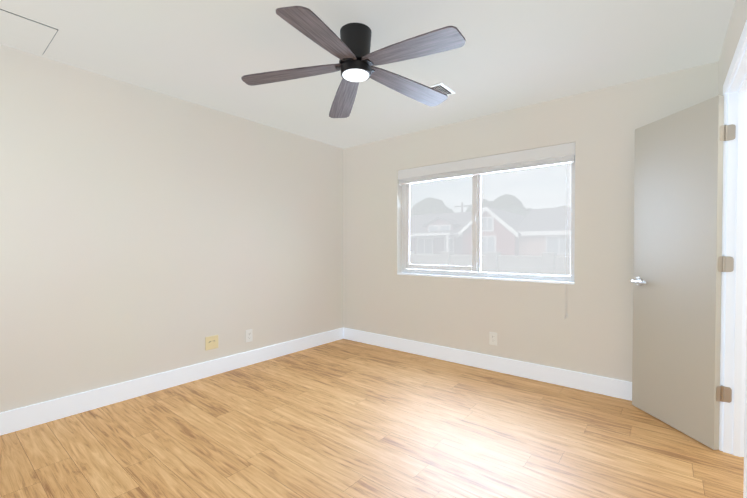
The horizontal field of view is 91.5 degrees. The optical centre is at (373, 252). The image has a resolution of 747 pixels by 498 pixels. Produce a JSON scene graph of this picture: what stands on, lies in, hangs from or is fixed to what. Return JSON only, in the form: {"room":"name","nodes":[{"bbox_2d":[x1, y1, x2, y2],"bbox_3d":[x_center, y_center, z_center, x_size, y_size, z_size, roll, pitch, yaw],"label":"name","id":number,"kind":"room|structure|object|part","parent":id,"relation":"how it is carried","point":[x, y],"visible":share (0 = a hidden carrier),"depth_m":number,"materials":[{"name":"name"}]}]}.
{"room":"empty bedroom","nodes":[
{"label":"empty bedroom","id":0,"kind":"room"},
{"bbox_2d":[0,44,342,412],"bbox_3d":[-1.686,-0.092,3.197,0.150,2.440,4.250,1,1,39],"label":"wall","id":1,"kind":"structure","parent":0,"point":[144,232],"depth_m":2.89,"materials":[{"name":"beige paint"}]},
{"bbox_2d":[0,328,343,435],"bbox_3d":[-1.622,1.059,3.162,0.015,0.140,3.950,1,1,39],"label":"baseboard","id":2,"kind":"structure","parent":1,"relation":"attached to","point":[13,420],"depth_m":2.89,"materials":[{"name":"white"}]},
{"bbox_2d":[205,335,217,349],"bbox_3d":[-1.483,0.824,3.338,0.007,0.122,0.122,1,1,39],"label":"electrical outlet plate","id":3,"kind":"object","parent":1,"relation":"attached to","point":[211,342],"visible":1,"depth_m":3.33,"materials":[{"name":"beige plastic"}]},
{"bbox_2d":[246,329,252,341],"bbox_3d":[-1.243,0.829,3.636,0.008,0.122,0.076,1,1,39],"label":"duplex electrical outlet","id":4,"kind":"object","parent":1,"relation":"attached to","point":[249,335],"visible":1,"depth_m":3.63,"materials":[{"name":"white plastic"}]},
{"bbox_2d":[0,0,735,148],"bbox_3d":[0.253,-1.349,1.619,5.125,0.120,4.250,1,1,39],"label":"ceiling","id":5,"kind":"structure","parent":0,"point":[511,54],"depth_m":2.33,"materials":[{"name":"white paint"}]},
{"bbox_2d":[0,9,57,54],"bbox_3d":[-2.225,-1.289,1.963,0.431,0.009,0.728,1,1,39],"label":"panel","id":6,"kind":"object","parent":5,"relation":"attached to","point":[18,31],"visible":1,"depth_m":2.14,"materials":[{"name":"white paint"}]},
{"bbox_2d":[241,6,465,117],"bbox_3d":[-0.073,-1.158,2.107,1.263,0.276,1.312,1,1,39],"label":"ceiling fan","id":7,"kind":"object","parent":5,"relation":"hanging from","point":[349,48],"visible":1,"depth_m":2.06,"materials":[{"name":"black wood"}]},
{"bbox_2d":[429,82,454,95],"bbox_3d":[0.504,-1.300,2.951,0.236,0.016,0.240,1,1,39],"label":"ceiling vent","id":8,"kind":"object","parent":5,"relation":"in","point":[441,87],"visible":0.46,"depth_m":2.88,"materials":[{"name":"white metal"}]},
{"bbox_2d":[0,339,743,497],"bbox_3d":[0.253,1.211,1.658,5.125,0.120,4.250,1,1,39],"label":"floor","id":9,"kind":"structure","parent":0,"point":[343,418],"depth_m":2.19,"materials":[{"name":"brown wood"}]},
{"bbox_2d":[343,61,718,381],"bbox_3d":[1.069,-0.098,3.612,3.625,2.440,0.150,1,1,39],"label":"wall","id":10,"kind":"structure","parent":0,"point":[591,333],"depth_m":3.23,"materials":[{"name":"beige paint"}]},
{"bbox_2d":[397,273,573,283],"bbox_3d":[0.999,0.247,3.630,1.800,0.016,0.089,1,1,39],"label":"window sill","id":11,"kind":"structure","parent":10,"relation":"attached to","point":[511,279],"depth_m":3.48,"materials":[{"name":"white"}]},
{"bbox_2d":[343,328,631,400],"bbox_3d":[0.979,1.052,3.596,3.495,0.140,0.015,1,1,39],"label":"baseboard","id":12,"kind":"structure","parent":10,"relation":"attached to","point":[621,389],"depth_m":3.39,"materials":[{"name":"white"}]},
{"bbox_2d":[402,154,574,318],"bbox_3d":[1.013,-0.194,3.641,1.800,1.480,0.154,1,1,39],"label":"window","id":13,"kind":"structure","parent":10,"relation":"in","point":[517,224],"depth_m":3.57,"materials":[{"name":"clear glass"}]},
{"bbox_2d":[398,142,574,184],"bbox_3d":[0.996,-0.851,3.609,1.792,0.157,0.068,1,1,39],"label":"window blind","id":14,"kind":"object","parent":13,"relation":"attached to","point":[559,153],"visible":0.94,"depth_m":3.46,"materials":[{"name":"white"}]},
{"bbox_3d":[1.065,-0.348,3.659,1.662,1.089,0.023,1,1,39],"label":"glass","id":15,"kind":"part","parent":13,"relation":"part of","materials":[{"name":"clear glass"}]},
{"bbox_3d":[1.625,-0.115,3.059,0.024,1.339,0.011,1,1,39],"label":"blind cord","id":16,"kind":"part","parent":13,"relation":"part of","materials":[{"name":"white plastic"}]},
{"bbox_2d":[489,332,496,345],"bbox_3d":[1.141,0.819,3.467,0.076,0.122,0.008,1,1,39],"label":"duplex electrical outlet","id":17,"kind":"object","parent":10,"relation":"attached to","point":[492,338],"visible":1,"depth_m":3.47,"materials":[{"name":"white plastic"}]},
{"bbox_2d":[718,0,746,94],"bbox_3d":[1.153,-0.058,0.915,0.115,2.440,3.950,1,1,39],"label":"wall","id":18,"kind":"structure","parent":0,"point":[738,19],"depth_m":1.97,"materials":[{"name":"beige paint"}]},
{"bbox_2d":[631,95,726,449],"bbox_3d":[1.954,0.115,2.381,0.151,2.030,0.622,0,1,-4],"label":"door","id":19,"kind":"structure","parent":18,"relation":"in","point":[678,265],"depth_m":2.30,"materials":[{"name":"grey paint"}]},
{"bbox_2d":[719,20,746,497],"bbox_3d":[1.799,0.091,1.721,0.147,2.119,0.957,1,1,39],"label":"door frame","id":20,"kind":"structure","parent":18,"relation":"in","point":[735,327],"depth_m":2.04,"materials":[{"name":"white wood"}]},
{"bbox_3d":[2.018,0.065,2.066,0.040,1.579,0.003,1,1,39],"label":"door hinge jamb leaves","id":21,"kind":"part","parent":20,"relation":"part of","materials":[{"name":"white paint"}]}
]}

